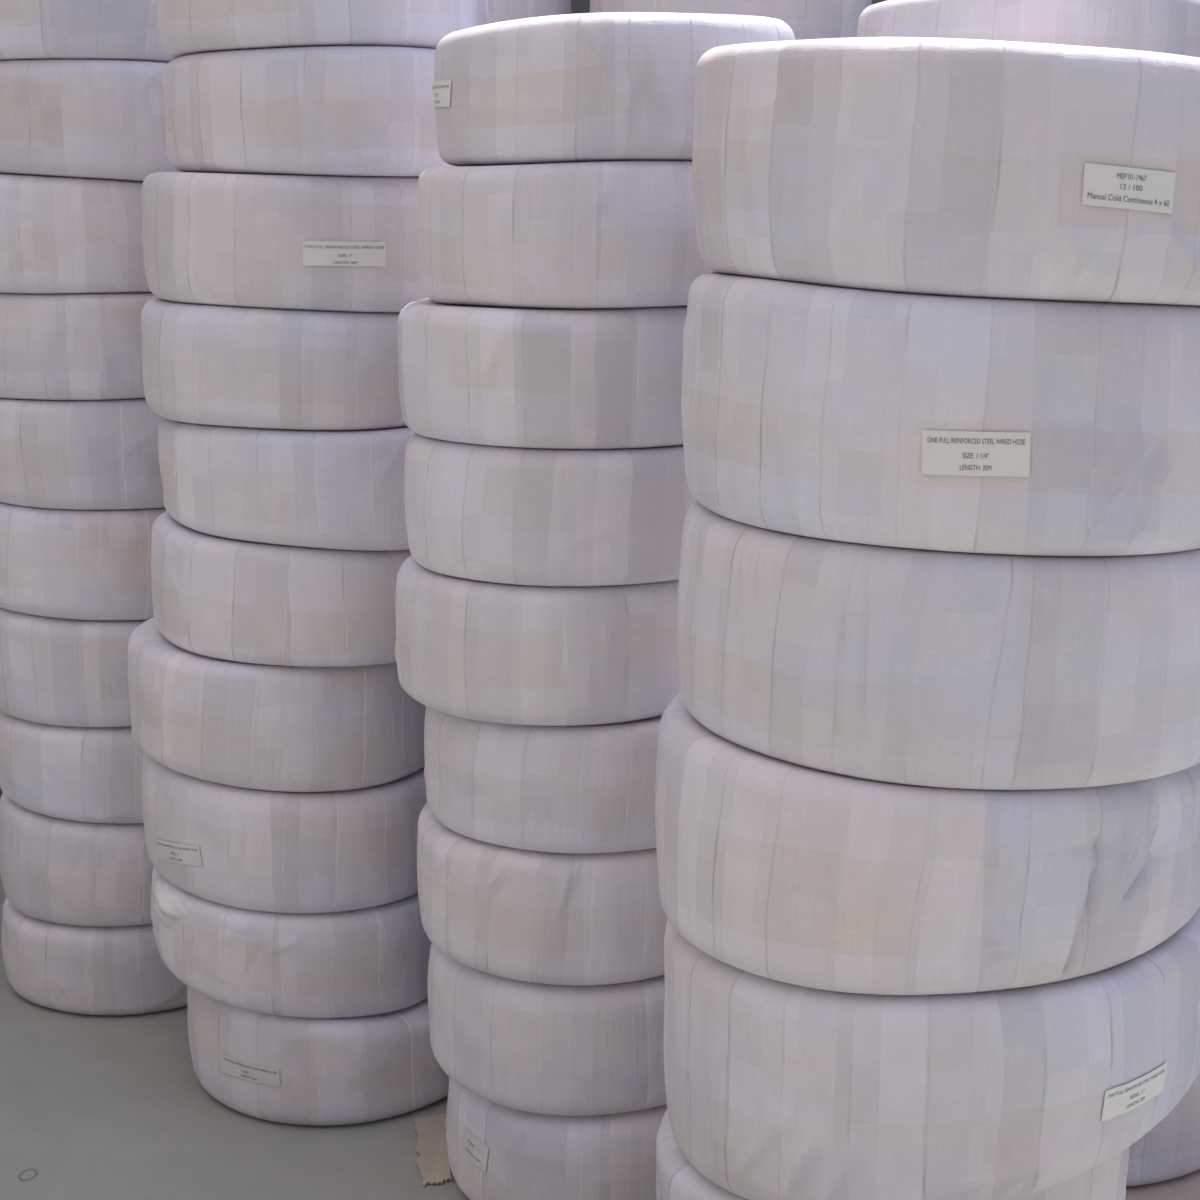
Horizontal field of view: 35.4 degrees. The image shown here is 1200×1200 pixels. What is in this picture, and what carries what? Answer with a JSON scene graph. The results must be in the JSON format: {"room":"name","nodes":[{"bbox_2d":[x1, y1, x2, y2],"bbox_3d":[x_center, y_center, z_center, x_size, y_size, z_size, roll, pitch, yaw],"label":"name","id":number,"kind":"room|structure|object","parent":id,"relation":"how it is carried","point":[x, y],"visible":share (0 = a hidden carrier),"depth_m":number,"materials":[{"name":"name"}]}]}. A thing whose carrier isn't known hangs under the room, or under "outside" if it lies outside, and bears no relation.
{"room":"warehouse","nodes":[
{"label":"warehouse","id":0,"kind":"room"},
{"bbox_2d":[0,872,469,1199],"bbox_3d":[0.000,0.555,5.230,28.000,0.001,22.000,0,12,0],"label":"floor","id":1,"kind":"structure","parent":0,"point":[93,1107],"depth_m":3.36,"materials":[{"name":"concrete"}]},
{"bbox_2d":[2,897,187,1015],"bbox_3d":[-1.001,0.701,4.074,0.564,0.194,0.561,0,12,0],"label":"coil","id":2,"kind":"object","parent":1,"relation":"on","point":[87,970],"visible":0.3,"depth_m":3.82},
{"bbox_2d":[0,711,143,823],"bbox_3d":[-0.990,0.301,3.991,0.562,0.211,0.562,0,12,0],"label":"coil","id":3,"kind":"object","parent":2,"relation":"on","point":[83,774],"visible":0.3,"depth_m":3.73,"materials":[{"name":"white plastic"}]},
{"bbox_2d":[0,608,146,726],"bbox_3d":[-1.007,0.091,3.945,0.563,0.229,0.563,0,12,0],"label":"coil","id":4,"kind":"object","parent":2,"relation":"on","point":[54,671],"visible":0.33,"depth_m":3.68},
{"bbox_2d":[0,174,150,293],"bbox_3d":[-1.014,-0.739,3.771,0.565,0.230,0.564,0,12,0],"label":"coil","id":5,"kind":"object","parent":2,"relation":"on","point":[59,235],"visible":0.58,"depth_m":3.51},
{"bbox_2d":[0,793,152,925],"bbox_3d":[-0.996,0.500,4.032,0.562,0.237,0.562,0,12,0],"label":"coil","id":6,"kind":"object","parent":2,"relation":"on","point":[55,870],"visible":0.4,"depth_m":3.77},
{"bbox_2d":[0,292,155,399],"bbox_3d":[-1.002,-0.532,3.813,0.561,0.208,0.565,0,12,0],"label":"coil","id":7,"kind":"object","parent":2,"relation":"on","point":[72,346],"visible":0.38,"depth_m":3.55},
{"bbox_2d":[0,398,164,509],"bbox_3d":[-1.009,-0.326,3.857,0.561,0.224,0.566,0,12,0],"label":"coil","id":8,"kind":"object","parent":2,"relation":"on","point":[55,454],"visible":0.5,"depth_m":3.60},
{"bbox_2d":[0,502,165,619],"bbox_3d":[-1.010,-0.117,3.901,0.564,0.240,0.561,0,12,0],"label":"coil","id":9,"kind":"object","parent":2,"relation":"on","point":[55,563],"visible":0.4,"depth_m":3.64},
{"bbox_2d":[0,0,172,62],"bbox_3d":[-0.998,-1.147,3.683,0.560,0.208,0.567,0,12,0],"label":"coil","id":10,"kind":"object","parent":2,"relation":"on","point":[29,29],"visible":0.41,"depth_m":3.43,"materials":[{"name":"white plastic"}]},
{"bbox_2d":[0,59,180,180],"bbox_3d":[-0.986,-0.939,3.725,0.565,0.225,0.564,0,12,0],"label":"coil","id":11,"kind":"object","parent":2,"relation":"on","point":[81,118],"visible":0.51,"depth_m":3.47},
{"bbox_2d":[187,986,448,1125],"bbox_3d":[-0.504,0.777,3.611,0.564,0.239,0.564,0,12,0],"label":"coil","id":12,"kind":"object","parent":1,"relation":"on","point":[269,1067],"visible":0.44,"depth_m":3.37,"materials":[{"name":"fabric"}]},
{"bbox_2d":[141,297,406,430],"bbox_3d":[-0.528,-0.434,3.353,0.564,0.214,0.564,0,12,0],"label":"coil","id":13,"kind":"object","parent":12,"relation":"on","point":[219,365],"visible":0.65,"depth_m":3.11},
{"bbox_2d":[127,617,425,791],"bbox_3d":[-0.583,0.174,3.481,0.563,0.264,0.565,0,12,0],"label":"coil","id":14,"kind":"object","parent":12,"relation":"on","point":[226,722],"visible":0.59,"depth_m":3.24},
{"bbox_2d":[151,511,410,666],"bbox_3d":[-0.531,-0.044,3.437,0.566,0.242,0.568,0,12,0],"label":"coil","id":15,"kind":"object","parent":12,"relation":"on","point":[213,596],"visible":0.51,"depth_m":3.19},
{"bbox_2d":[142,753,426,912],"bbox_3d":[-0.568,0.386,3.527,0.566,0.266,0.561,0,12,0],"label":"coil","id":16,"kind":"object","parent":12,"relation":"on","point":[239,847],"visible":0.59,"depth_m":3.28,"materials":[{"name":"fabric"}]},
{"bbox_2d":[142,172,427,312],"bbox_3d":[-0.517,-0.632,3.311,0.566,0.234,0.559,0,12,0],"label":"coil","id":17,"kind":"object","parent":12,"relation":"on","point":[325,243],"visible":0.8,"depth_m":3.06,"materials":[{"name":"fabric"}]},
{"bbox_2d":[158,418,414,550],"bbox_3d":[-0.507,-0.229,3.396,0.566,0.224,0.560,0,12,0],"label":"coil","id":18,"kind":"object","parent":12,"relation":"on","point":[342,490],"visible":0.61,"depth_m":3.15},
{"bbox_2d":[151,866,431,1017],"bbox_3d":[-0.561,0.599,3.571,0.563,0.251,0.564,0,12,0],"label":"coil","id":19,"kind":"object","parent":12,"relation":"on","point":[372,960],"visible":0.54,"depth_m":3.33,"materials":[{"name":"white fabric"}]},
{"bbox_2d":[163,45,452,176],"bbox_3d":[-0.470,-0.841,3.267,0.563,0.213,0.563,0,12,0],"label":"coil","id":20,"kind":"object","parent":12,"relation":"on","point":[353,110],"visible":0.72,"depth_m":3.02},
{"bbox_2d":[157,0,487,59],"bbox_3d":[-0.474,-1.032,3.227,0.567,0.212,0.563,0,12,0],"label":"coil","id":21,"kind":"object","parent":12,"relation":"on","point":[184,27],"visible":0.58,"depth_m":3.00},
{"bbox_2d":[413,1114,450,1186],"bbox_3d":[-0.292,0.960,3.300,0.078,0.008,0.259,-1,12,-4],"label":"strip","id":22,"kind":"object","parent":1,"relation":"on","point":[433,1164],"visible":0.86,"depth_m":3.29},
{"bbox_2d":[445,1077,666,1199],"bbox_3d":[0.015,0.864,3.219,0.558,0.231,0.550,0,12,0],"label":"coil","id":23,"kind":"object","parent":1,"relation":"on","point":[496,1151],"visible":0.32,"depth_m":2.96,"materials":[{"name":"fabric"}]},
{"bbox_2d":[395,555,680,725],"bbox_3d":[-0.055,0.034,3.042,0.552,0.220,0.555,0,12,0],"label":"coil","id":24,"kind":"object","parent":23,"relation":"on","point":[483,651],"visible":0.65,"depth_m":2.80,"materials":[{"name":"white plastic"}]},
{"bbox_2d":[417,802,666,985],"bbox_3d":[-0.026,0.439,3.128,0.553,0.224,0.556,0,12,0],"label":"coil","id":25,"kind":"object","parent":23,"relation":"on","point":[502,911],"visible":0.5,"depth_m":2.88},
{"bbox_2d":[397,298,686,448],"bbox_3d":[-0.042,-0.370,2.959,0.551,0.208,0.555,-12,17,-43],"label":"coil","id":26,"kind":"object","parent":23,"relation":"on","point":[540,378],"visible":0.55,"depth_m":2.71,"materials":[{"name":"white plastic"}]},
{"bbox_2d":[424,706,661,853],"bbox_3d":[-0.011,0.237,3.087,0.551,0.208,0.556,0,12,0],"label":"coil","id":27,"kind":"object","parent":23,"relation":"on","point":[581,789],"visible":0.39,"depth_m":2.84,"materials":[{"name":"white plastic"}]},
{"bbox_2d":[428,943,666,1115],"bbox_3d":[-0.012,0.655,3.175,0.555,0.227,0.553,0,12,0],"label":"coil","id":28,"kind":"object","parent":23,"relation":"on","point":[563,1050],"visible":0.45,"depth_m":2.92,"materials":[{"name":"white fabric"}]},
{"bbox_2d":[404,433,695,585],"bbox_3d":[-0.034,-0.170,2.998,0.553,0.209,0.554,0,12,0],"label":"coil","id":29,"kind":"object","parent":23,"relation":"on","point":[495,514],"visible":0.58,"depth_m":2.75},
{"bbox_2d":[418,161,715,308],"bbox_3d":[-0.005,-0.570,2.914,0.553,0.211,0.555,0,12,0],"label":"coil","id":30,"kind":"object","parent":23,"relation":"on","point":[603,234],"visible":0.73,"depth_m":2.67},
{"bbox_2d":[1125,1169,1199,1199],"bbox_3d":[1.130,0.958,3.324,0.540,0.004,0.795,0,12,0],"label":"cardboard sheet","id":31,"kind":"object","parent":1,"relation":"on","point":[1186,1187],"visible":0.04,"depth_m":3.16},
{"bbox_2d":[1126,1071,1199,1185],"bbox_3d":[0.854,0.833,3.397,0.571,0.211,0.573,0,12,0],"label":"coil","id":32,"kind":"object","parent":31,"relation":"on","point":[1170,1149],"visible":0.06,"depth_m":3.14,"materials":[{"name":"white fabric"}]},
{"bbox_3d":[0.842,0.622,3.354,0.577,0.226,0.573,0,12,0],"label":"coil","id":33,"kind":"object","parent":31,"relation":"on","visible":0},
{"bbox_3d":[0.818,0.413,3.307,0.577,0.210,0.570,0,12,0],"label":"coil","id":34,"kind":"object","parent":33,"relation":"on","visible":0},
{"bbox_3d":[0.792,0.205,3.263,0.575,0.222,0.576,0,12,0],"label":"coil","id":35,"kind":"object","parent":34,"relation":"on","visible":0},
{"bbox_3d":[0.790,-0.009,3.219,0.574,0.222,0.576,0,12,0],"label":"coil","id":36,"kind":"object","parent":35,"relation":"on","visible":0},
{"bbox_3d":[0.746,-0.218,3.174,0.572,0.210,0.574,0,12,0],"label":"coil","id":37,"kind":"object","parent":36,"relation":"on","visible":0},
{"bbox_3d":[0.749,-0.424,3.129,0.572,0.220,0.574,0,12,0],"label":"coil","id":38,"kind":"object","parent":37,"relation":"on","visible":0},
{"bbox_3d":[0.706,-0.636,3.084,0.571,0.220,0.573,0,12,0],"label":"coil","id":39,"kind":"object","parent":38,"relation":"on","visible":0},
{"bbox_2d":[856,0,1199,57],"bbox_3d":[0.698,-0.849,3.039,0.570,0.222,0.574,0,12,0],"label":"coil","id":40,"kind":"object","parent":39,"relation":"on","point":[1162,26],"visible":0.38,"depth_m":2.78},
{"bbox_3d":[0.411,0.971,2.711,0.686,0.232,0.685,0,12,0],"label":"coil","id":41,"kind":"object","parent":1,"relation":"on","visible":0},
{"bbox_2d":[656,1109,1129,1199],"bbox_3d":[0.407,0.757,2.666,0.654,0.277,0.654,9,15,38],"label":"coil","id":42,"kind":"object","parent":41,"relation":"on","point":[677,1178],"visible":0.16,"depth_m":2.52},
{"bbox_2d":[655,692,1199,994],"bbox_3d":[0.447,0.289,2.563,0.745,0.290,0.750,0,12,0],"label":"coil","id":43,"kind":"object","parent":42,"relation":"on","point":[772,868],"visible":0.68,"depth_m":2.24,"materials":[{"name":"white fabric"}]},
{"bbox_2d":[664,906,1199,1199],"bbox_3d":[0.463,0.562,2.621,0.747,0.387,0.750,0,12,0],"label":"coil","id":44,"kind":"object","parent":42,"relation":"on","point":[776,1090],"visible":0.62,"depth_m":2.29,"materials":[{"name":"fabric"}]},
{"bbox_2d":[677,500,1199,789],"bbox_3d":[0.476,0.013,2.506,0.746,0.289,0.746,0,12,0],"label":"coil","id":45,"kind":"object","parent":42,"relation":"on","point":[931,668],"visible":0.75,"depth_m":2.18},
{"bbox_2d":[681,272,1199,555],"bbox_3d":[0.478,-0.266,2.446,0.745,0.317,0.746,0,12,0],"label":"coil","id":46,"kind":"object","parent":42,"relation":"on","point":[984,425],"visible":0.91,"depth_m":2.12,"materials":[{"name":"paper"}]},
{"bbox_2d":[692,37,1199,305],"bbox_3d":[0.493,-0.539,2.388,0.755,0.314,0.755,0,12,0],"label":"coil","id":47,"kind":"object","parent":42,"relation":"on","point":[917,165],"visible":1,"depth_m":2.06,"materials":[{"name":"paper"}]},
{"bbox_3d":[-0.344,0.655,4.249,0.564,0.212,0.561,0,12,0],"label":"coil","id":48,"kind":"object","parent":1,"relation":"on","visible":0},
{"bbox_3d":[-0.342,0.447,4.206,0.560,0.219,0.564,0,12,0],"label":"coil","id":49,"kind":"object","parent":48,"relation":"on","visible":0},
{"bbox_3d":[-0.338,0.238,4.161,0.565,0.217,0.560,0,12,0],"label":"coil","id":50,"kind":"object","parent":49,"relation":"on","visible":0},
{"bbox_3d":[-0.337,0.032,4.117,0.565,0.210,0.561,0,12,0],"label":"coil","id":51,"kind":"object","parent":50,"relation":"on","visible":0},
{"bbox_3d":[-0.354,-0.171,4.074,0.563,0.214,0.563,0,12,0],"label":"coil","id":52,"kind":"object","parent":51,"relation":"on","visible":0},
{"bbox_3d":[-0.356,-0.377,4.031,0.562,0.214,0.569,0,12,0],"label":"coil","id":53,"kind":"object","parent":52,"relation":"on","visible":0},
{"bbox_3d":[-0.329,-0.584,3.985,0.564,0.217,0.560,0,12,0],"label":"coil","id":54,"kind":"object","parent":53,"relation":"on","visible":0},
{"bbox_3d":[-0.346,-0.790,3.942,0.560,0.211,0.567,0,12,0],"label":"coil","id":55,"kind":"object","parent":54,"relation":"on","visible":0},
{"bbox_3d":[-0.326,-0.995,3.899,0.564,0.217,0.560,0,12,0],"label":"coil","id":56,"kind":"object","parent":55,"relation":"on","visible":0},
{"bbox_2d":[488,0,571,23],"bbox_3d":[-0.340,-1.202,3.854,0.563,0.213,0.566,0,12,0],"label":"coil","id":57,"kind":"object","parent":56,"relation":"on","point":[498,10],"visible":0.03,"depth_m":3.65,"materials":[{"name":"white plastic"}]},
{"bbox_3d":[0.252,0.680,4.131,0.563,0.211,0.565,0,12,0],"label":"coil","id":58,"kind":"object","parent":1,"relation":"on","visible":0},
{"bbox_3d":[0.244,0.478,4.091,0.561,0.210,0.564,0,12,0],"label":"coil","id":59,"kind":"object","parent":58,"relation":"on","visible":0},
{"bbox_3d":[0.260,0.270,4.046,0.564,0.221,0.562,0,12,0],"label":"coil","id":60,"kind":"object","parent":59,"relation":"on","visible":0},
{"bbox_3d":[0.261,0.065,4.001,0.563,0.206,0.564,0,12,0],"label":"coil","id":61,"kind":"object","parent":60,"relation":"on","visible":0},
{"bbox_3d":[0.277,-0.134,3.959,0.566,0.210,0.562,0,12,0],"label":"coil","id":62,"kind":"object","parent":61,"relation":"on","visible":0},
{"bbox_3d":[0.269,-0.339,3.915,0.562,0.216,0.562,0,12,0],"label":"coil","id":63,"kind":"object","parent":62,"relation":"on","visible":0},
{"bbox_3d":[0.258,-0.548,3.871,0.565,0.218,0.560,0,12,0],"label":"coil","id":64,"kind":"object","parent":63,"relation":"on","visible":0},
{"bbox_3d":[0.271,-0.755,3.827,0.565,0.212,0.559,0,12,0],"label":"coil","id":65,"kind":"object","parent":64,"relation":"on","visible":0},
{"bbox_3d":[0.246,-0.958,3.782,0.563,0.211,0.569,0,12,0],"label":"coil","id":66,"kind":"object","parent":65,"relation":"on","visible":0},
{"bbox_2d":[590,0,871,39],"bbox_3d":[0.259,-1.162,3.740,0.558,0.213,0.566,0,12,0],"label":"coil","id":67,"kind":"object","parent":66,"relation":"on","point":[807,19],"visible":0.16,"depth_m":3.51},
{"bbox_2d":[0,0,886,798],"bbox_3d":[0.000,-1.375,4.691,18.000,4.000,0.250,0,12,0],"label":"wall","id":68,"kind":"structure","parent":0,"point":[577,6],"depth_m":4.55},
{"bbox_2d":[432,12,794,165],"bbox_3d":[0.022,-0.771,2.868,0.550,0.218,0.559,0,12,0],"label":"coil","id":69,"kind":"object","parent":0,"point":[605,86],"visible":0.77,"depth_m":2.63,"materials":[{"name":"fabric"}]}
]}

